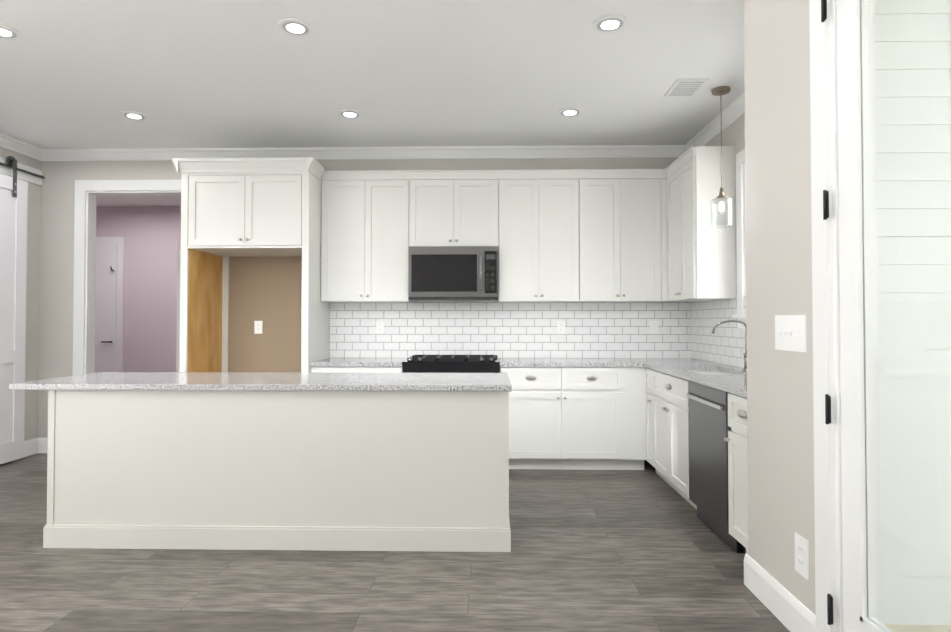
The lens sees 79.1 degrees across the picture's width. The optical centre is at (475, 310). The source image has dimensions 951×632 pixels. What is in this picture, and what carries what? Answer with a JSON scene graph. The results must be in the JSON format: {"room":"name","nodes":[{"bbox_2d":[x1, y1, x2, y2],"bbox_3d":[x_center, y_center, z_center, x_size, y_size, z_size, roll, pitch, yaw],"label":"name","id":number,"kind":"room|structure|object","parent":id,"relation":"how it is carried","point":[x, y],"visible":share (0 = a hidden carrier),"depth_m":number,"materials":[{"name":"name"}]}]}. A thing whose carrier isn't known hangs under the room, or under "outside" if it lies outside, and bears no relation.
{"room":"kitchen","nodes":[
{"label":"kitchen","id":0,"kind":"room"},
{"bbox_2d":[0,147,40,440],"bbox_3d":[-4.491,-0.167,1.445,0.120,3.000,8.570,0,-1,1],"label":"wall","id":1,"kind":"structure","parent":0,"point":[32,306],"depth_m":5.64,"materials":[{"name":"paint"}]},
{"bbox_2d":[0,156,44,463],"bbox_3d":[-4.314,-0.030,4.485,0.100,2.831,2.460,0,-1,1],"label":"barn door","id":2,"kind":"structure","parent":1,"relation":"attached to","point":[15,177],"depth_m":5.32,"materials":[{"name":"white wood"}]},
{"bbox_2d":[0,133,47,160],"bbox_3d":[-4.394,-1.618,1.468,0.073,0.099,8.570,0,-1,1],"label":"crown molding","id":3,"kind":"structure","parent":1,"relation":"attached to","point":[10,143],"depth_m":5.46,"materials":[{"name":"white wood"}]},
{"bbox_2d":[24,438,37,456],"bbox_3d":[-4.423,1.257,1.419,0.016,0.150,8.570,0,-1,1],"label":"baseboard","id":4,"kind":"structure","parent":1,"relation":"attached to","point":[30,446],"depth_m":5.60,"materials":[{"name":"white wood"}]},
{"bbox_2d":[96,206,180,371],"bbox_3d":[-4.556,-0.045,8.522,3.940,3.000,0.120,0,-1,1],"label":"wall","id":5,"kind":"structure","parent":0,"point":[151,235],"depth_m":8.45,"materials":[{"name":"paint"}]},
{"bbox_2d":[94,237,123,372],"bbox_3d":[-5.688,0.181,8.431,1.020,2.545,0.097,0,-1,1],"label":"hall door","id":6,"kind":"structure","parent":5,"relation":"in","point":[109,302],"depth_m":8.46,"materials":[{"name":"white wood"}]},
{"bbox_2d":[176,249,180,371],"bbox_3d":[-3.537,0.345,7.342,0.109,2.162,0.820,0,-1,1],"label":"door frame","id":7,"kind":"structure","parent":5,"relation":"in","point":[178,315],"depth_m":6.94,"materials":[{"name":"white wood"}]},
{"bbox_2d":[38,157,678,437],"bbox_3d":[-1.062,-0.094,5.715,6.790,3.000,0.120,0,-1,1],"label":"wall","id":8,"kind":"structure","parent":0,"point":[56,272],"depth_m":5.72,"materials":[{"name":"paint"}]},
{"bbox_2d":[38,438,47,452],"bbox_3d":[-4.152,1.331,5.690,0.293,0.150,0.016,0,-1,1],"label":"baseboard","id":9,"kind":"structure","parent":8,"relation":"attached to","point":[42,442],"depth_m":5.68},
{"bbox_2d":[72,180,180,375],"bbox_3d":[-3.345,0.054,5.752,1.267,2.705,0.140,0,-1,1],"label":"door frame","id":10,"kind":"structure","parent":8,"relation":"attached to","point":[87,192],"depth_m":5.71,"materials":[{"name":"white wood"}]},
{"bbox_2d":[254,321,262,333],"bbox_3d":[-2.135,0.161,5.662,0.078,0.126,0.008,0,-1,1],"label":"outlet","id":11,"kind":"object","parent":8,"relation":"attached to","point":[257,327],"visible":1,"depth_m":5.66,"materials":[{"name":"white plastic"}]},
{"bbox_2d":[44,145,683,160],"bbox_3d":[-1.079,-1.546,5.643,6.340,0.099,0.073,0,-1,1],"label":"crown molding","id":12,"kind":"structure","parent":8,"relation":"attached to","point":[596,151],"depth_m":5.64,"materials":[{"name":"white wood"}]},
{"bbox_2d":[321,170,416,302],"bbox_3d":[-0.991,-0.690,5.497,0.880,1.215,0.327,0,-1,1],"label":"upper cabinet","id":13,"kind":"object","parent":8,"relation":"attached to","point":[369,217],"depth_m":5.34,"materials":[{"name":"white wood"}]},
{"bbox_2d":[417,170,500,249],"bbox_3d":[-0.198,-0.943,5.484,0.828,0.708,0.327,0,-1,1],"label":"upper cabinet","id":14,"kind":"object","parent":8,"relation":"attached to","point":[455,207],"depth_m":5.33,"materials":[{"name":"white wood"}]},
{"bbox_2d":[408,246,497,300],"bbox_3d":[-0.199,-0.340,5.412,0.816,0.489,0.445,0,-1,1],"label":"microwave","id":15,"kind":"object","parent":14,"relation":"attached to","point":[452,273],"visible":1,"depth_m":5.23,"materials":[{"name":"silver metal"}]},
{"bbox_2d":[330,301,689,357],"bbox_3d":[0.331,0.180,5.615,3.520,0.560,0.007,0,-1,1],"label":"tile backsplash","id":16,"kind":"structure","parent":8,"relation":"attached to","point":[592,330],"depth_m":5.61,"materials":[{"name":"white tile"}]},
{"bbox_2d":[376,321,383,333],"bbox_3d":[-0.935,0.160,5.636,0.078,0.126,0.008,0,-1,1],"label":"outlet","id":17,"kind":"object","parent":16,"relation":"attached to","point":[379,327],"visible":1,"depth_m":5.63,"materials":[{"name":"white plastic"}]},
{"bbox_2d":[557,321,564,333],"bbox_3d":[0.831,0.159,5.597,0.078,0.126,0.008,0,-1,1],"label":"outlet","id":18,"kind":"object","parent":16,"relation":"attached to","point":[560,327],"visible":1,"depth_m":5.60,"materials":[{"name":"white plastic"}]},
{"bbox_2d":[650,321,657,333],"bbox_3d":[1.731,0.159,5.577,0.078,0.126,0.008,0,-1,1],"label":"outlet","id":19,"kind":"object","parent":16,"relation":"attached to","point":[653,327],"visible":1,"depth_m":5.58,"materials":[{"name":"white plastic"}]},
{"bbox_2d":[498,169,584,302],"bbox_3d":[0.587,-0.690,5.463,0.864,1.215,0.327,0,-1,1],"label":"upper cabinet","id":20,"kind":"object","parent":8,"relation":"attached to","point":[535,263],"depth_m":5.31,"materials":[{"name":"white wood"}]},
{"bbox_2d":[569,169,660,302],"bbox_3d":[1.336,-0.691,5.416,0.885,1.215,0.387,0,-1,1],"label":"upper cabinet","id":21,"kind":"object","parent":8,"relation":"attached to","point":[604,235],"depth_m":5.29,"materials":[{"name":"white wood"}]},
{"bbox_2d":[0,0,744,205],"bbox_3d":[-2.181,-1.684,2.836,9.100,0.080,11.600,0,-1,1],"label":"ceiling","id":22,"kind":"structure","parent":0,"point":[79,74],"depth_m":3.92,"materials":[{"name":"paint"}]},
{"bbox_2d":[0,24,21,39],"bbox_3d":[-2.768,-1.630,3.356,0.196,0.010,0.196,0,-1,1],"label":"recessed light","id":23,"kind":"object","parent":22,"relation":"in","point":[8,32],"visible":1,"depth_m":3.37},
{"bbox_2d":[120,111,147,119],"bbox_3d":[-2.812,-1.606,4.745,0.196,0.010,0.196,0,-1,1],"label":"recessed light","id":24,"kind":"object","parent":22,"relation":"in","point":[132,115],"visible":1,"depth_m":4.72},
{"bbox_2d":[278,18,312,36],"bbox_3d":[-1.037,-1.631,3.318,0.196,0.010,0.196,0,-1,1],"label":"recessed light","id":25,"kind":"object","parent":22,"relation":"in","point":[295,27],"visible":1,"depth_m":3.30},
{"bbox_2d":[338,109,361,118],"bbox_3d":[-1.026,-1.607,4.706,0.196,0.010,0.196,0,-1,1],"label":"recessed light","id":26,"kind":"object","parent":22,"relation":"in","point":[349,114],"visible":0.96,"depth_m":4.70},
{"bbox_2d":[558,108,582,116],"bbox_3d":[0.768,-1.608,4.666,0.196,0.010,0.196,0,-1,1],"label":"recessed light","id":27,"kind":"object","parent":22,"relation":"in","point":[569,112],"visible":0.96,"depth_m":4.65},
{"bbox_2d":[592,14,627,32],"bbox_3d":[0.766,-1.632,3.278,0.196,0.010,0.196,0,-1,1],"label":"recessed light","id":28,"kind":"object","parent":22,"relation":"in","point":[612,23],"visible":1,"depth_m":3.26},
{"bbox_2d":[664,78,709,96],"bbox_3d":[1.528,-1.616,4.181,0.224,0.010,0.320,0,-1,1],"label":"ceiling vent","id":29,"kind":"object","parent":22,"relation":"in","point":[689,87],"visible":0.98,"depth_m":4.16,"materials":[{"name":"white metal"}]},
{"bbox_2d":[711,86,732,226],"bbox_3d":[1.795,-1.116,4.204,0.148,1.009,0.148,0,-1,1],"label":"pendant light","id":30,"kind":"object","parent":22,"relation":"hanging from","point":[720,91],"visible":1,"depth_m":4.20,"materials":[{"name":"clear glass"}]},
{"bbox_2d":[0,453,789,631],"bbox_3d":[-2.231,1.386,2.784,9.000,0.060,11.600,0,-1,1],"label":"floor","id":31,"kind":"structure","parent":0,"point":[646,549],"depth_m":2.92,"materials":[{"name":"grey wood"}]},
{"bbox_2d":[172,158,329,371],"bbox_3d":[-2.000,0.044,5.304,1.233,2.710,0.732,0,-1,1],"label":"surround","id":32,"kind":"object","parent":31,"relation":"on","point":[250,241],"visible":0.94,"depth_m":5.11,"materials":[{"name":"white wood"}]},
{"bbox_2d":[43,392,510,551],"bbox_3d":[-1.137,0.916,3.656,2.688,0.910,0.727,0,-1,1],"label":"kitchen island","id":33,"kind":"object","parent":31,"relation":"on","point":[322,461],"depth_m":3.31,"materials":[{"name":"wood"}]},
{"bbox_2d":[9,372,511,391],"bbox_3d":[-1.232,0.444,3.664,2.890,0.034,0.770,0,-1,1],"label":"island countertop","id":34,"kind":"structure","parent":33,"relation":"on","point":[98,381],"depth_m":3.39,"materials":[{"name":"grey stone"}]},
{"bbox_2d":[311,366,402,372],"bbox_3d":[-1.031,0.944,5.325,0.797,0.910,0.617,0,-1,1],"label":"base cabinet","id":35,"kind":"object","parent":31,"relation":"on","point":[327,370],"depth_m":5.02,"materials":[{"name":"white wood"}]},
{"bbox_2d":[310,358,406,367],"bbox_3d":[-1.032,0.472,5.323,0.801,0.035,0.622,0,-1,1],"label":"countertop","id":36,"kind":"structure","parent":35,"relation":"on","point":[329,362],"depth_m":5.03,"materials":[{"name":"grey stone"}]},
{"bbox_2d":[402,355,499,372],"bbox_3d":[-0.207,0.906,5.262,0.842,0.985,0.689,0,-1,1],"label":"range","id":37,"kind":"object","parent":31,"relation":"on","point":[451,364],"visible":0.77,"depth_m":4.99,"materials":[{"name":"black metal"}]},
{"bbox_2d":[499,368,625,469],"bbox_3d":[0.749,0.944,5.286,1.056,0.910,0.617,0,-1,1],"label":"base cabinet","id":38,"kind":"object","parent":31,"relation":"on","point":[598,413],"depth_m":4.99,"materials":[{"name":"white wood"}]},
{"bbox_2d":[499,358,641,367],"bbox_3d":[0.835,0.471,5.282,1.234,0.035,0.622,0,-1,1],"label":"countertop","id":39,"kind":"structure","parent":38,"relation":"on","point":[504,362],"depth_m":5.01,"materials":[{"name":"grey stone"}]},
{"bbox_2d":[626,368,641,469],"bbox_3d":[1.352,0.943,5.272,0.267,0.910,0.617,0,-1,1],"label":"base cabinet","id":40,"kind":"object","parent":31,"relation":"on","point":[633,376],"depth_m":4.99,"materials":[{"name":"white wood"}]},
{"bbox_2d":[642,368,649,469],"bbox_3d":[1.763,0.936,4.816,0.617,0.910,0.314,0,-1,1],"label":"base cabinet","id":41,"kind":"object","parent":31,"relation":"on","point":[645,371],"depth_m":4.98,"materials":[{"name":"white wood"}]},
{"bbox_2d":[650,368,717,508],"bbox_3d":[1.752,0.927,4.312,0.617,0.910,0.907,0,-1,1],"label":"base cabinet","id":42,"kind":"object","parent":31,"relation":"on","point":[669,401],"depth_m":4.27,"materials":[{"name":"white wood"}]},
{"bbox_2d":[626,358,746,399],"bbox_3d":[1.740,0.453,4.215,0.622,0.035,2.717,0,-1,1],"label":"countertop","id":43,"kind":"structure","parent":42,"relation":"on","point":[734,381],"depth_m":4.17,"materials":[{"name":"grey stone"}]},
{"bbox_2d":[686,368,725,371],"bbox_3d":[1.727,0.577,4.242,0.404,0.236,0.724,0,-1,1],"label":"sink","id":44,"kind":"object","parent":43,"relation":"in","point":[687,369],"depth_m":4.59,"materials":[{"name":"silver metal"}]},
{"bbox_2d":[712,320,746,371],"bbox_3d":[1.880,0.249,4.141,0.270,0.369,0.230,0,-1,1],"label":"faucet","id":45,"kind":"object","parent":43,"relation":"on","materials":[{"name":"silver metal"}]},
{"bbox_2d":[687,381,745,552],"bbox_3d":[1.714,0.916,3.546,0.626,0.906,0.612,0,-1,1],"label":"dishwasher","id":46,"kind":"object","parent":31,"relation":"on","point":[709,428],"visible":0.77,"depth_m":3.50,"materials":[{"name":"silver metal"}]},
{"bbox_2d":[724,392,747,553],"bbox_3d":[1.724,0.905,3.040,0.617,0.910,0.382,0,-1,1],"label":"base cabinet","id":47,"kind":"object","parent":31,"relation":"on","point":[737,405],"depth_m":3.13,"materials":[{"name":"white wood"}]},
{"bbox_2d":[702,113,744,367],"bbox_3d":[2.181,-0.119,4.219,0.240,3.000,2.730,0,-1,1],"label":"wall","id":48,"kind":"structure","parent":0,"point":[733,133],"depth_m":4.58,"materials":[{"name":"paint"}]},
{"bbox_2d":[661,146,735,301],"bbox_3d":[1.885,-0.699,4.935,0.378,1.215,0.714,0,-1,1],"label":"upper cabinet","id":49,"kind":"object","parent":48,"relation":"attached to","point":[698,258],"depth_m":4.59,"materials":[{"name":"white wood"}]},
{"bbox_2d":[684,92,744,152],"bbox_3d":[2.023,-1.570,4.207,0.073,0.099,2.650,0,-1,1],"label":"crown molding","id":50,"kind":"structure","parent":48,"relation":"attached to","point":[731,114],"depth_m":4.80,"materials":[{"name":"white wood"}]},
{"bbox_2d":[690,295,745,367],"bbox_3d":[2.057,0.155,4.203,0.008,0.560,2.700,0,-1,1],"label":"tile backsplash","id":51,"kind":"structure","parent":48,"relation":"attached to","point":[726,346],"depth_m":4.92,"materials":[{"name":"white tile"}]},
{"bbox_2d":[732,149,745,327],"bbox_3d":[2.130,-0.559,3.832,0.245,1.365,1.420,0,-1,1],"label":"kitchen window","id":52,"kind":"structure","parent":48,"relation":"in","point":[740,315],"depth_m":4.45,"materials":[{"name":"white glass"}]},
{"bbox_2d":[744,0,815,614],"bbox_3d":[1.350,-0.193,-0.049,0.130,3.000,5.840,0,-1,1],"label":"wall","id":53,"kind":"structure","parent":0,"point":[780,438],"depth_m":2.52,"materials":[{"name":"paint"}]},
{"bbox_2d":[744,554,815,631],"bbox_3d":[1.335,1.277,2.543,0.016,0.150,0.641,0,-1,1],"label":"baseboard","id":54,"kind":"structure","parent":53,"relation":"attached to","point":[784,606],"depth_m":2.53,"materials":[{"name":"white wood"}]},
{"bbox_2d":[775,315,806,351],"bbox_3d":[1.331,0.093,2.418,0.018,0.150,0.250,0,-1,1],"label":"switch plate","id":55,"kind":"object","parent":53,"relation":"attached to","point":[790,332],"visible":1,"depth_m":2.41,"materials":[{"name":"white plastic"}]},
{"bbox_2d":[795,532,808,579],"bbox_3d":[1.335,1.004,2.359,0.008,0.156,0.096,0,-1,1],"label":"outlet","id":56,"kind":"object","parent":53,"relation":"attached to","point":[801,555],"visible":1,"depth_m":2.35,"materials":[{"name":"white plastic"}]},
{"bbox_2d":[809,0,881,631],"bbox_3d":[1.387,-0.084,1.652,0.172,2.840,1.185,0,-1,1],"label":"door frame","id":57,"kind":"structure","parent":53,"relation":"attached to","point":[826,325],"depth_m":2.15,"materials":[{"name":"white wood"}]},
{"bbox_2d":[821,0,950,631],"bbox_3d":[1.324,-0.028,1.668,0.103,2.704,0.969,0,-1,1],"label":"patio door","id":58,"kind":"structure","parent":53,"relation":"in","point":[857,470],"depth_m":2.03,"materials":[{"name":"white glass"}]},
{"bbox_2d":[874,0,950,624],"bbox_3d":[1.883,-0.274,2.662,0.817,3.456,0.120,0,-1,1],"label":"siding","id":59,"kind":"object","parent":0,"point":[914,348],"depth_m":2.62,"materials":[{"name":"white wood"}]},
{"label":"outside","id":60,"kind":"structure","parent":0,"visible":0},
{"bbox_2d":[884,624,950,631],"bbox_3d":[6.745,1.482,3.686,10.492,0.100,20.000,0,-1,1],"label":"floor","id":61,"kind":"structure","parent":60,"point":[912,628],"depth_m":2.56,"materials":[{"name":"concrete"}]}
]}

